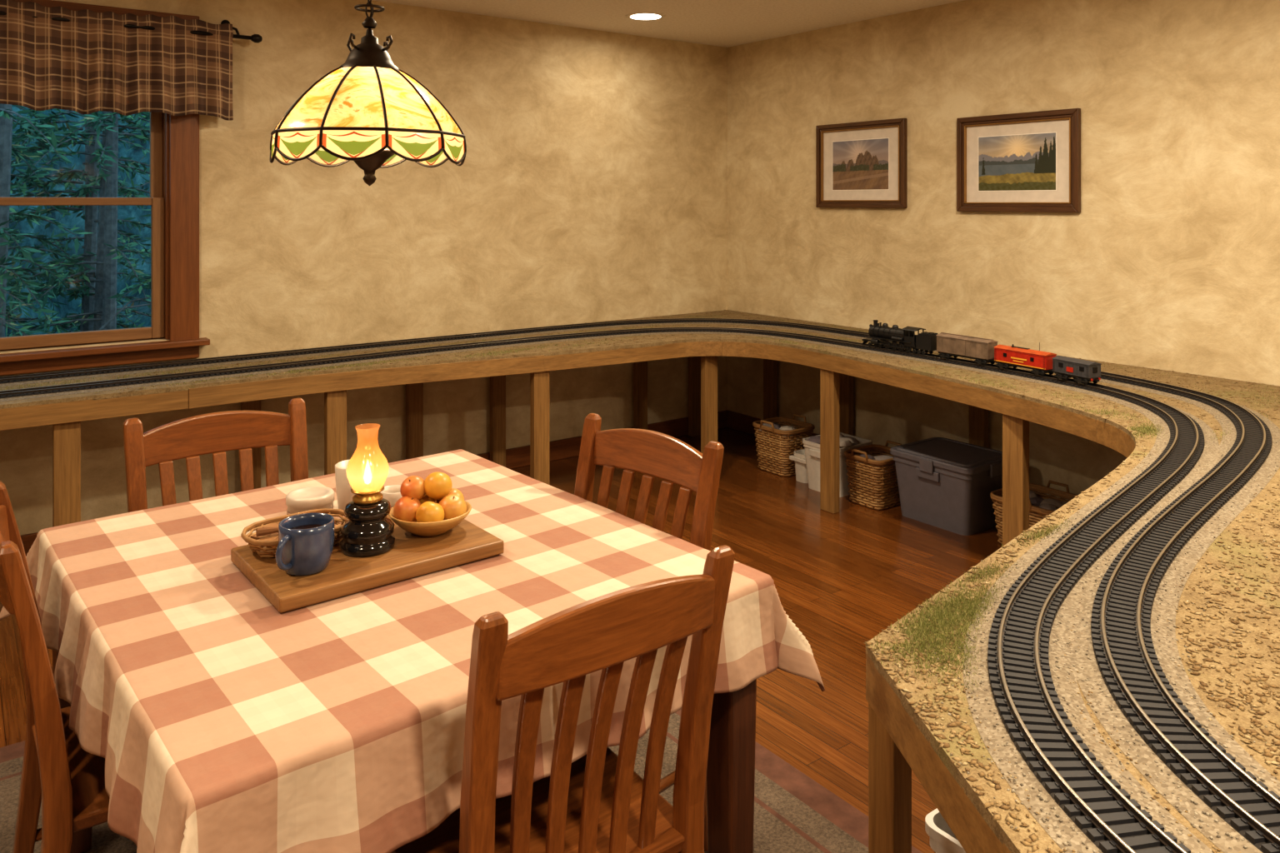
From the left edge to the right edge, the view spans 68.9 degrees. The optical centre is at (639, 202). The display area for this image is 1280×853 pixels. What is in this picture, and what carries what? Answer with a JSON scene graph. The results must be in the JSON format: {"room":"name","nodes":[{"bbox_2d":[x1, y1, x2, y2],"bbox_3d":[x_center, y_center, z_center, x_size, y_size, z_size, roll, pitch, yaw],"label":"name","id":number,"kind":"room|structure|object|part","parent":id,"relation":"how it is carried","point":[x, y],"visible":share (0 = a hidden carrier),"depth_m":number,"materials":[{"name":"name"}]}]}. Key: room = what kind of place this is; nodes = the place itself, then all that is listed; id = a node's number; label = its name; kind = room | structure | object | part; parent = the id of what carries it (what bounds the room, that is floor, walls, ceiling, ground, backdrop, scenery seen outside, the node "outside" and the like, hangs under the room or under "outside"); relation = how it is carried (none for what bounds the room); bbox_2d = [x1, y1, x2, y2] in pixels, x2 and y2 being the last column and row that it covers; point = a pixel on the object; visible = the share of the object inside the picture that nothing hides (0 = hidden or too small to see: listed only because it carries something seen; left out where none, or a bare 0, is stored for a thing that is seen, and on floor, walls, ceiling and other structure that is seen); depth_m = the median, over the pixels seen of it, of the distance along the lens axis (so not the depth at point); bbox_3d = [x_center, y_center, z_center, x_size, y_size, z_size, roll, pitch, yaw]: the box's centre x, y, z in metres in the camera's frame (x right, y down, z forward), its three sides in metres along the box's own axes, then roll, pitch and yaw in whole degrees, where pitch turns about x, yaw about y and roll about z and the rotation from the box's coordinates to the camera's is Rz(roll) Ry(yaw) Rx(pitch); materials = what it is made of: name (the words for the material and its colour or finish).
{"room":"dining room","nodes":[
{"label":"dining room","id":0,"kind":"room"},
{"bbox_2d":[0,0,727,535],"bbox_3d":[-1.995,0.228,4.334,6.500,2.500,0.140,0,0,-37],"label":"wall","id":1,"kind":"structure","parent":0,"point":[590,185],"depth_m":4.98,"materials":[{"name":"paint"}]},
{"bbox_2d":[0,337,163,351],"bbox_3d":[-2.684,0.611,3.878,1.290,0.035,0.110,0,0,-37],"label":"sill","id":2,"kind":"structure","parent":1,"relation":"attached to","point":[158,337],"depth_m":4.01,"materials":[{"name":"brown wood"}]},
{"bbox_2d":[0,0,199,349],"bbox_3d":[-2.650,-0.115,3.833,1.520,1.455,0.164,0,0,-37],"label":"window","id":3,"kind":"structure","parent":1,"relation":"in","point":[48,3],"depth_m":4.16,"materials":[{"name":"brown wood"}]},
{"bbox_3d":[-2.646,0.581,3.826,1.154,0.050,0.030,0,0,-37],"label":"lower sash rail","id":4,"kind":"part","parent":3,"relation":"part of","materials":[{"name":"brown wood"}]},
{"bbox_3d":[-2.646,-0.004,3.826,1.154,0.035,0.030,0,0,-37],"label":"lower sash rail","id":5,"kind":"part","parent":3,"relation":"part of","materials":[{"name":"brown wood"}]},
{"bbox_3d":[-2.184,-0.345,4.214,0.050,0.717,0.028,0,0,-37],"label":"upper sash stile","id":6,"kind":"part","parent":3,"relation":"part of","materials":[{"name":"brown wood"}]},
{"bbox_3d":[-2.162,0.292,4.185,0.050,0.628,0.030,0,0,-37],"label":"lower sash stile","id":7,"kind":"part","parent":3,"relation":"part of","materials":[{"name":"brown wood"}]},
{"bbox_2d":[0,345,199,375],"bbox_3d":[-2.610,0.673,3.778,1.520,0.060,0.020,0,0,-37],"label":"apron","id":8,"kind":"object","parent":1,"relation":"attached to","point":[149,356],"visible":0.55,"depth_m":3.98,"materials":[{"name":"brown wood"}]},
{"bbox_2d":[0,337,209,362],"bbox_3d":[-2.613,0.629,3.782,1.590,0.027,0.130,0,0,-37],"label":"stool","id":9,"kind":"object","parent":1,"relation":"attached to","point":[57,353],"visible":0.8,"depth_m":3.95,"materials":[{"name":"brown wood"}]},
{"bbox_2d":[0,0,262,120],"bbox_3d":[-2.560,-0.605,3.737,2.001,0.474,0.146,0,0,-37],"label":"plaid valance","id":10,"kind":"object","parent":1,"relation":"attached to","point":[85,61],"visible":1,"depth_m":3.95,"materials":[{"name":"brown fabric"}]},
{"bbox_3d":[-2.573,-0.789,3.754,2.001,0.105,0.107,0,0,-37],"label":"curtain rod","id":11,"kind":"part","parent":10,"relation":"part of","materials":[{"name":"black metal"}]},
{"bbox_2d":[169,114,199,340],"bbox_3d":[-2.047,-0.110,4.194,0.120,1.465,0.022,0,0,-37],"label":"window casing","id":12,"kind":"structure","parent":1,"relation":"attached to","point":[183,130],"depth_m":4.18,"materials":[{"name":"brown wood"}]},
{"bbox_2d":[20,410,726,556],"bbox_3d":[-1.955,1.423,4.265,6.282,0.110,0.018,0,0,-37],"label":"baseboard","id":13,"kind":"structure","parent":1,"relation":"attached to","point":[519,457],"depth_m":5.38,"materials":[{"name":"brown wood"}]},
{"bbox_2d":[0,427,1002,852],"bbox_3d":[0.013,1.508,1.628,6.500,0.060,6.800,0,0,-37],"label":"floor","id":14,"kind":"structure","parent":0,"point":[842,577],"depth_m":3.63,"materials":[{"name":"brown wood"}]},
{"bbox_2d":[0,709,922,852],"bbox_3d":[-0.774,1.472,2.009,2.390,0.013,1.950,0,0,-37],"label":"area rug","id":15,"kind":"object","parent":14,"relation":"on","point":[793,813],"visible":0.04,"depth_m":2.25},
{"bbox_2d":[0,481,109,852],"bbox_3d":[-0.961,1.006,1.801,0.499,0.916,0.450,0,0,-37],"label":"dining chair","id":16,"kind":"object","parent":15,"relation":"on","point":[68,781],"visible":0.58,"depth_m":1.54,"materials":[{"name":"brown wood"}]},
{"bbox_3d":[-1.142,0.618,1.667,0.048,0.110,0.384,0,0,-37],"label":"crest rail","id":17,"kind":"part","parent":16,"relation":"part of","materials":[{"name":"brown wood"}]},
{"bbox_3d":[-1.228,1.006,1.851,0.103,0.916,0.051,0,0,-37],"label":"post","id":18,"kind":"part","parent":16,"relation":"part of","materials":[{"name":"brown wood"}]},
{"bbox_3d":[-0.991,1.006,1.531,0.103,0.916,0.051,0,0,-37],"label":"post","id":19,"kind":"part","parent":16,"relation":"part of","materials":[{"name":"brown wood"}]},
{"bbox_3d":[-0.929,1.043,1.825,0.418,0.030,0.446,0,0,-37],"label":"seat","id":20,"kind":"part","parent":16,"relation":"part of","materials":[{"name":"brown wood"}]},
{"bbox_2d":[123,398,308,512],"bbox_3d":[-0.990,1.006,2.308,0.450,0.916,0.499,0,0,-37],"label":"dining chair","id":21,"kind":"object","parent":15,"relation":"on","point":[216,433],"visible":0.3,"depth_m":2.47,"materials":[{"name":"brown wood"}]},
{"bbox_3d":[-1.260,1.006,2.338,0.051,0.916,0.103,0,0,-37],"label":"post","id":22,"kind":"part","parent":21,"relation":"part of","materials":[{"name":"brown wood"}]},
{"bbox_3d":[-1.124,0.618,2.489,0.384,0.110,0.048,0,0,-37],"label":"crest rail","id":23,"kind":"part","parent":21,"relation":"part of","materials":[{"name":"brown wood"}]},
{"bbox_3d":[-0.940,1.006,2.575,0.051,0.916,0.103,0,0,-37],"label":"post","id":24,"kind":"part","parent":21,"relation":"part of","materials":[{"name":"brown wood"}]},
{"bbox_2d":[52,650,756,852],"bbox_3d":[-0.550,1.105,1.988,1.080,0.719,1.250,0,0,-40],"label":"dining table","id":25,"kind":"object","parent":15,"relation":"on","point":[731,759],"visible":0.09,"depth_m":1.84,"materials":[{"name":"brown wood"}]},
{"bbox_3d":[-1.281,1.121,2.112,0.076,0.689,0.076,0,0,-40],"label":"leg","id":26,"kind":"part","parent":25,"relation":"part of","materials":[{"name":"brown wood"}]},
{"bbox_2d":[0,449,824,852],"bbox_3d":[-0.554,0.862,1.988,1.229,0.243,1.404,0,0,-40],"label":"tablecloth","id":27,"kind":"object","parent":25,"relation":"on","point":[221,720],"visible":0.77,"depth_m":1.57,"materials":[{"name":"fabric"}]},
{"bbox_2d":[285,486,334,514],"bbox_3d":[-0.747,0.698,2.116,0.104,0.081,0.104,0,0,-37],"label":"sugar bowl","id":28,"kind":"object","parent":27,"relation":"on","point":[303,499],"visible":0.61,"depth_m":2.09,"materials":[{"name":"white ceramic"}]},
{"bbox_2d":[335,460,355,510],"bbox_3d":[-0.688,0.683,2.246,0.088,0.110,0.088,0,0,-37],"label":"cup","id":29,"kind":"object","parent":27,"relation":"on","point":[344,496],"visible":0.26,"depth_m":2.21,"materials":[{"name":"ceramic"}]},
{"bbox_2d":[230,515,504,613],"bbox_3d":[-0.564,0.725,1.940,0.462,0.028,0.315,0,0,-39],"label":"serving board","id":30,"kind":"object","parent":27,"relation":"on","point":[412,556],"visible":0.74,"depth_m":1.84,"materials":[{"name":"brown wood"}]},
{"bbox_2d":[240,508,349,558],"bbox_3d":[-0.708,0.683,1.937,0.221,0.052,0.151,0,0,-39],"label":"bread basket","id":31,"kind":"object","parent":30,"relation":"on","point":[264,542],"visible":0.38,"depth_m":1.91,"materials":[{"name":"wicker"}]},
{"bbox_2d":[275,512,334,576],"bbox_3d":[-0.643,0.663,1.799,0.103,0.093,0.122,0,0,-17],"label":"coffee mug","id":32,"kind":"object","parent":30,"relation":"on","point":[306,541],"visible":1,"depth_m":1.77,"materials":[{"name":"blue ceramic"}]},
{"bbox_3d":[-0.666,0.659,1.747,0.012,0.067,0.040,0,0,18],"label":"handle","id":33,"kind":"part","parent":32,"relation":"part of","materials":[{"name":"blue ceramic"}]},
{"bbox_2d":[340,423,394,557],"bbox_3d":[-0.560,0.585,1.918,0.108,0.250,0.108,0,0,-37],"label":"oil lamp","id":34,"kind":"object","parent":30,"relation":"on","point":[368,532],"visible":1,"depth_m":1.89,"materials":[{"name":"black ceramic"}]},
{"bbox_3d":[-0.560,0.601,1.918,0.066,0.027,0.066,0,0,-37],"label":"burner","id":35,"kind":"part","parent":34,"relation":"part of","materials":[{"name":"gold metal"}]},
{"bbox_2d":[388,471,471,537],"bbox_3d":[-0.453,0.649,2.018,0.176,0.122,0.176,0,0,-37],"label":"fruit bowl","id":36,"kind":"object","parent":30,"relation":"on","point":[430,507],"visible":1,"depth_m":1.99,"materials":[{"name":"orange food"}]},
{"bbox_2d":[380,485,402,508],"bbox_3d":[-0.576,0.705,2.187,0.076,0.067,0.076,0,0,-37],"label":"creamer","id":37,"kind":"object","parent":27,"relation":"on","point":[392,493],"visible":0.26,"depth_m":2.16,"materials":[{"name":"white ceramic"}]},
{"bbox_3d":[0.181,1.121,1.863,0.076,0.689,0.076,0,0,-40],"label":"leg","id":38,"kind":"part","parent":25,"relation":"part of","materials":[{"name":"brown wood"}]},
{"bbox_2d":[390,545,734,852],"bbox_3d":[-0.168,1.006,1.544,0.450,0.916,0.499,0,0,-37],"label":"dining chair","id":39,"kind":"object","parent":15,"relation":"on","point":[597,802],"visible":0.84,"depth_m":1.40,"materials":[{"name":"brown wood"}]},
{"bbox_3d":[-0.217,1.006,1.277,0.051,0.916,0.103,0,0,-37],"label":"post","id":40,"kind":"part","parent":39,"relation":"part of","materials":[{"name":"brown wood"}]},
{"bbox_3d":[-0.191,1.043,1.577,0.446,0.030,0.418,0,0,-37],"label":"seat","id":41,"kind":"part","parent":39,"relation":"part of","materials":[{"name":"brown wood"}]},
{"bbox_3d":[-0.033,0.618,1.363,0.384,0.110,0.048,0,0,-37],"label":"crest rail","id":42,"kind":"part","parent":39,"relation":"part of","materials":[{"name":"brown wood"}]},
{"bbox_3d":[0.103,1.006,1.515,0.051,0.916,0.103,0,0,-37],"label":"post","id":43,"kind":"part","parent":39,"relation":"part of","materials":[{"name":"brown wood"}]},
{"bbox_2d":[574,413,724,851],"bbox_3d":[-0.132,1.006,2.118,0.450,0.916,0.499,0,0,44],"label":"dining chair","id":44,"kind":"object","parent":15,"relation":"on","point":[653,453],"visible":0.28,"depth_m":2.25,"materials":[{"name":"brown wood"}]},
{"bbox_3d":[-0.145,1.006,2.389,0.051,0.916,0.103,0,0,44],"label":"post","id":45,"kind":"part","parent":44,"relation":"part of","materials":[{"name":"brown wood"}]},
{"bbox_3d":[0.026,0.618,2.279,0.384,0.110,0.048,0,0,44],"label":"crest rail","id":46,"kind":"part","parent":44,"relation":"part of","materials":[{"name":"brown wood"}]},
{"bbox_3d":[0.140,1.006,2.111,0.051,0.916,0.103,0,0,44],"label":"post","id":47,"kind":"part","parent":44,"relation":"part of","materials":[{"name":"brown wood"}]},
{"bbox_2d":[0,310,1279,852],"bbox_3d":[-0.342,1.090,2.113,6.308,0.776,5.407,0,0,-37],"label":"table","id":48,"kind":"object","parent":14,"relation":"on","point":[921,721],"visible":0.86,"depth_m":3.19,"materials":[{"name":"pine"},{"name":"sand"},{"name":"gravel"}]},
{"bbox_3d":[-2.096,1.103,3.412,0.085,0.750,0.040,0,0,-37],"label":"leg","id":49,"kind":"part","parent":48,"relation":"part of","materials":[{"name":"brown wood"}]},
{"bbox_3d":[-1.803,1.103,4.327,0.080,0.749,0.040,0,0,-37],"label":"leg","id":50,"kind":"part","parent":48,"relation":"part of","materials":[{"name":"brown wood"}]},
{"bbox_3d":[-1.300,1.103,3.984,0.085,0.750,0.040,0,0,-37],"label":"leg","id":51,"kind":"part","parent":48,"relation":"part of","materials":[{"name":"brown wood"}]},
{"bbox_3d":[-1.161,1.103,4.804,0.080,0.749,0.040,0,0,-37],"label":"leg","id":52,"kind":"part","parent":48,"relation":"part of","materials":[{"name":"brown wood"}]},
{"bbox_3d":[-0.775,1.103,5.090,0.080,0.749,0.040,0,0,-37],"label":"leg","id":53,"kind":"part","parent":48,"relation":"part of","materials":[{"name":"brown wood"}]},
{"bbox_3d":[-0.475,1.103,4.434,0.085,0.750,0.040,0,0,-37],"label":"leg","id":54,"kind":"part","parent":48,"relation":"part of","materials":[{"name":"brown wood"}]},
{"bbox_2d":[0,327,1219,852],"bbox_3d":[-0.421,0.698,1.848,5.777,0.020,4.970,0,0,-37],"label":"track","id":55,"kind":"object","parent":48,"relation":"on","point":[1022,632],"visible":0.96,"depth_m":1.54,"materials":[{"name":"plastic"}]},
{"bbox_2d":[861,320,937,354],"bbox_3d":[1.205,0.626,4.361,0.090,0.124,0.418,0,0,-35],"label":"steam locomotive","id":56,"kind":"object","parent":55,"relation":"on","point":[926,342],"visible":1,"depth_m":4.31,"materials":[{"name":"black metal"}]},
{"bbox_2d":[935,332,998,365],"bbox_3d":[1.417,0.634,4.050,0.074,0.108,0.293,0,0,-33],"label":"model boxcar","id":57,"kind":"object","parent":55,"relation":"on","point":[948,345],"visible":0.94,"depth_m":4.02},
{"bbox_2d":[994,342,1056,375],"bbox_3d":[1.568,0.625,3.802,0.074,0.127,0.273,0,0,-30],"label":"model caboose","id":58,"kind":"object","parent":55,"relation":"on","point":[1041,362],"visible":0.96,"depth_m":3.77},
{"bbox_2d":[1051,355,1101,384],"bbox_3d":[1.680,0.645,3.590,0.074,0.087,0.193,0,0,-25],"label":"car","id":59,"kind":"object","parent":55,"relation":"on","point":[1084,372],"visible":1,"depth_m":3.56,"materials":[{"name":"grey paint"}]},
{"bbox_2d":[0,318,1279,852],"bbox_3d":[-0.390,0.698,2.065,6.086,0.020,5.268,0,0,-37],"label":"track","id":60,"kind":"object","parent":48,"relation":"on","point":[1122,618],"visible":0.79,"depth_m":1.57,"materials":[{"name":"plastic"}]},
{"bbox_3d":[0.004,1.103,5.668,0.080,0.749,0.040,0,0,-37],"label":"leg","id":61,"kind":"part","parent":48,"relation":"part of","materials":[{"name":"brown wood"}]},
{"bbox_3d":[0.349,1.103,5.924,0.080,0.749,0.040,0,0,-37],"label":"leg","id":62,"kind":"part","parent":48,"relation":"part of","materials":[{"name":"brown wood"}]},
{"bbox_3d":[0.366,1.103,4.928,0.085,0.750,0.040,0,0,-37],"label":"leg","id":63,"kind":"part","parent":48,"relation":"part of","materials":[{"name":"brown wood"}]},
{"bbox_3d":[0.804,1.103,5.764,0.040,0.749,0.085,0,0,-37],"label":"leg","id":64,"kind":"part","parent":48,"relation":"part of","materials":[{"name":"brown wood"}]},
{"bbox_3d":[0.910,1.103,4.472,0.045,0.749,0.085,0,0,-37],"label":"leg","id":65,"kind":"part","parent":48,"relation":"part of","materials":[{"name":"brown wood"}]},
{"bbox_3d":[1.162,1.103,5.282,0.040,0.749,0.085,0,0,-37],"label":"leg","id":66,"kind":"part","parent":48,"relation":"part of","materials":[{"name":"brown wood"}]},
{"bbox_3d":[0.399,1.103,1.491,0.048,0.749,0.050,0,0,-37],"label":"leg","id":67,"kind":"part","parent":48,"relation":"part of","materials":[{"name":"brown wood"}]},
{"bbox_3d":[1.668,1.103,4.599,0.040,0.749,0.085,0,0,-37],"label":"leg","id":68,"kind":"part","parent":48,"relation":"part of","materials":[{"name":"brown wood"}]},
{"bbox_3d":[1.415,1.103,3.515,0.045,0.749,0.085,0,0,-37],"label":"leg","id":69,"kind":"part","parent":48,"relation":"part of","materials":[{"name":"brown wood"}]},
{"bbox_2d":[752,413,814,476],"bbox_3d":[0.793,1.334,5.158,0.267,0.285,0.285,0,0,-37],"label":"wicker basket","id":70,"kind":"object","parent":14,"relation":"on","point":[776,442],"visible":0.82,"depth_m":5.08,"materials":[{"name":"wicker"}]},
{"bbox_2d":[789,449,808,483],"bbox_3d":[0.878,1.403,4.960,0.122,0.150,0.120,0,0,-37],"label":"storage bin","id":71,"kind":"object","parent":14,"relation":"on","point":[799,457],"visible":0.52,"depth_m":4.93,"materials":[{"name":"plastic"}]},
{"bbox_2d":[802,432,872,497],"bbox_3d":[1.020,1.336,4.818,0.290,0.284,0.264,0,0,-37],"label":"storage bin","id":72,"kind":"object","parent":14,"relation":"on","point":[812,444],"visible":0.44,"depth_m":4.77,"materials":[{"name":"plastic"}]},
{"bbox_2d":[843,440,901,509],"bbox_3d":[1.168,1.339,4.602,0.277,0.275,0.245,0,0,-37],"label":"wicker basket","id":73,"kind":"object","parent":14,"relation":"on","point":[872,481],"visible":0.84,"depth_m":4.52,"materials":[{"name":"wicker"}]},
{"bbox_2d":[925,808,965,852],"bbox_3d":[0.810,1.313,1.721,0.457,0.330,0.371,0,0,-37],"label":"storage bin","id":74,"kind":"object","parent":14,"relation":"on","point":[942,840],"visible":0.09,"depth_m":1.71,"materials":[{"name":"plastic"}]},
{"bbox_2d":[890,437,1002,535],"bbox_3d":[1.458,1.318,4.363,0.397,0.320,0.461,0,0,-37],"label":"storage tote","id":75,"kind":"object","parent":14,"relation":"on","point":[947,484],"visible":0.89,"depth_m":4.23,"materials":[{"name":"grey plastic"}]},
{"bbox_3d":[1.458,1.174,4.363,0.382,0.032,0.445,0,0,-37],"label":"lid","id":76,"kind":"part","parent":75,"relation":"part of","materials":[{"name":"grey plastic"}]},
{"bbox_2d":[990,480,1078,544],"bbox_3d":[1.718,1.354,4.013,0.317,0.245,0.325,0,0,-37],"label":"wicker basket","id":77,"kind":"object","parent":14,"relation":"on","point":[1039,506],"visible":0.27,"depth_m":4.03,"materials":[{"name":"wicker"}]},
{"bbox_2d":[371,0,964,47],"bbox_3d":[0.013,-1.062,1.628,6.500,0.080,6.800,0,0,-37],"label":"ceiling","id":78,"kind":"structure","parent":0,"point":[726,23],"depth_m":5.03,"materials":[{"name":"beige paint"}]},
{"bbox_2d":[270,0,466,186],"bbox_3d":[-0.567,-0.528,1.957,0.397,0.988,0.392,0,0,-37],"label":"pendant lamp","id":79,"kind":"object","parent":78,"relation":"hanging from","point":[367,111],"visible":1,"depth_m":1.83,"materials":[{"name":"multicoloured glass"}]},
{"bbox_3d":[-0.567,-0.183,1.957,0.390,0.202,0.386,0,0,-37],"label":"lamp shade","id":80,"kind":"part","parent":79,"relation":"part of","materials":[{"name":"yellow glass"}]},
{"bbox_3d":[-0.567,-0.332,1.957,0.124,0.115,0.124,0,0,-37],"label":"crown","id":81,"kind":"part","parent":79,"relation":"part of","materials":[{"name":"brown metal"}]},
{"bbox_3d":[-0.567,-0.702,1.957,0.120,0.640,0.120,0,0,-37],"label":"chain","id":82,"kind":"part","parent":79,"relation":"part of","materials":[{"name":"brown metal"}]},
{"bbox_2d":[625,12,665,20],"bbox_3d":[0.031,-1.020,5.128,0.224,0.004,0.224,0,0,-37],"label":"recessed light","id":83,"kind":"object","parent":78,"relation":"in","point":[637,16],"visible":1,"depth_m":5.12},
{"bbox_2d":[727,0,1279,500],"bbox_3d":[2.583,0.228,3.535,0.100,2.500,6.600,0,0,-37],"label":"wall","id":84,"kind":"structure","parent":0,"point":[1169,260],"depth_m":4.44,"materials":[{"name":"paint"}]},
{"bbox_2d":[815,118,907,208],"bbox_3d":[1.234,-0.211,5.246,0.028,0.482,0.630,0,0,-37],"label":"framed picture","id":85,"kind":"object","parent":84,"relation":"attached to","point":[859,164],"visible":1,"depth_m":5.23,"materials":[{"name":"white paper"}]},
{"bbox_3d":[1.053,-0.211,5.489,0.028,0.479,0.023,0,0,-37],"label":"moulding","id":86,"kind":"part","parent":85,"relation":"part of","materials":[{"name":"brown wood"}]},
{"bbox_3d":[1.067,-0.211,5.478,0.020,0.434,0.014,0,0,-37],"label":"moulding","id":87,"kind":"part","parent":85,"relation":"part of","materials":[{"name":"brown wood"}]},
{"bbox_3d":[1.234,-0.440,5.246,0.028,0.023,0.628,0,0,-37],"label":"moulding","id":88,"kind":"part","parent":85,"relation":"part of","materials":[{"name":"brown wood"}]},
{"bbox_3d":[1.237,-0.423,5.248,0.020,0.014,0.583,0,0,-37],"label":"moulding","id":89,"kind":"part","parent":85,"relation":"part of","materials":[{"name":"brown wood"}]},
{"bbox_2d":[832,138,888,189],"bbox_3d":[1.235,-0.211,5.247,0.001,0.278,0.398,0,0,-37],"label":"print","id":90,"kind":"object","parent":85,"relation":"attached to","point":[859,164],"depth_m":5.24},
{"bbox_3d":[1.237,0.001,5.248,0.020,0.014,0.583,0,0,-37],"label":"moulding","id":91,"kind":"part","parent":85,"relation":"part of","materials":[{"name":"brown wood"}]},
{"bbox_3d":[1.234,0.018,5.246,0.028,0.023,0.628,0,0,-37],"label":"moulding","id":92,"kind":"part","parent":85,"relation":"part of","materials":[{"name":"brown wood"}]},
{"bbox_3d":[1.407,-0.211,5.019,0.020,0.434,0.014,0,0,-37],"label":"moulding","id":93,"kind":"part","parent":85,"relation":"part of","materials":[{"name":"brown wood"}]},
{"bbox_3d":[1.415,-0.211,5.002,0.028,0.479,0.023,0,0,-37],"label":"moulding","id":94,"kind":"part","parent":85,"relation":"part of","materials":[{"name":"brown wood"}]},
{"bbox_2d":[725,410,1060,501],"bbox_3d":[2.536,1.423,3.500,0.018,0.110,6.600,0,0,-37],"label":"baseboard","id":95,"kind":"structure","parent":84,"relation":"attached to","point":[736,421],"depth_m":6.01,"materials":[{"name":"brown wood"}]},
{"bbox_2d":[956,108,1080,212],"bbox_3d":[1.802,-0.191,4.479,0.028,0.473,0.633,0,0,-37],"label":"framed picture","id":96,"kind":"object","parent":84,"relation":"attached to","point":[1030,162],"visible":1,"depth_m":4.46,"materials":[{"name":"brown wood"}]},
{"bbox_3d":[1.621,-0.191,4.723,0.028,0.470,0.025,0,0,-37],"label":"moulding","id":97,"kind":"part","parent":96,"relation":"part of","materials":[{"name":"brown wood"}]},
{"bbox_3d":[1.636,-0.191,4.710,0.020,0.422,0.015,0,0,-37],"label":"moulding","id":98,"kind":"part","parent":96,"relation":"part of","materials":[{"name":"brown wood"}]},
{"bbox_2d":[978,132,1055,190],"bbox_3d":[1.804,-0.191,4.481,0.001,0.265,0.403,0,0,-37],"label":"print","id":99,"kind":"object","parent":96,"relation":"attached to","point":[1027,162],"depth_m":4.47},
{"bbox_3d":[1.802,-0.414,4.479,0.028,0.025,0.630,0,0,-37],"label":"moulding","id":100,"kind":"part","parent":96,"relation":"part of","materials":[{"name":"brown wood"}]},
{"bbox_3d":[1.802,0.033,4.479,0.028,0.025,0.630,0,0,-37],"label":"moulding","id":101,"kind":"part","parent":96,"relation":"part of","materials":[{"name":"brown wood"}]},
{"bbox_3d":[1.806,-0.395,4.482,0.020,0.015,0.581,0,0,-37],"label":"moulding","id":102,"kind":"part","parent":96,"relation":"part of","materials":[{"name":"brown wood"}]},
{"bbox_3d":[1.806,0.014,4.482,0.020,0.015,0.581,0,0,-37],"label":"moulding","id":103,"kind":"part","parent":96,"relation":"part of","materials":[{"name":"brown wood"}]},
{"bbox_3d":[1.975,-0.191,4.253,0.020,0.422,0.015,0,0,-37],"label":"moulding","id":104,"kind":"part","parent":96,"relation":"part of","materials":[{"name":"brown wood"}]},
{"bbox_3d":[1.984,-0.191,4.235,0.028,0.470,0.025,0,0,-37],"label":"moulding","id":105,"kind":"part","parent":96,"relation":"part of","materials":[{"name":"brown wood"}]},
{"label":"outside","id":106,"kind":"structure","parent":0,"visible":0},
{"bbox_3d":[-3.770,2.038,6.977,22.000,0.120,6.100,0,0,-37],"label":"ground","id":107,"kind":"structure","parent":106,"visible":0},
{"bbox_2d":[0,103,150,337],"bbox_3d":[-4.354,-0.398,6.684,4.966,5.248,4.676,0,0,-37],"label":"forest trees","id":108,"kind":"object","parent":107,"relation":"on","point":[97,267],"visible":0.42,"depth_m":6.70,"materials":[{"name":"green plant"}]}
]}

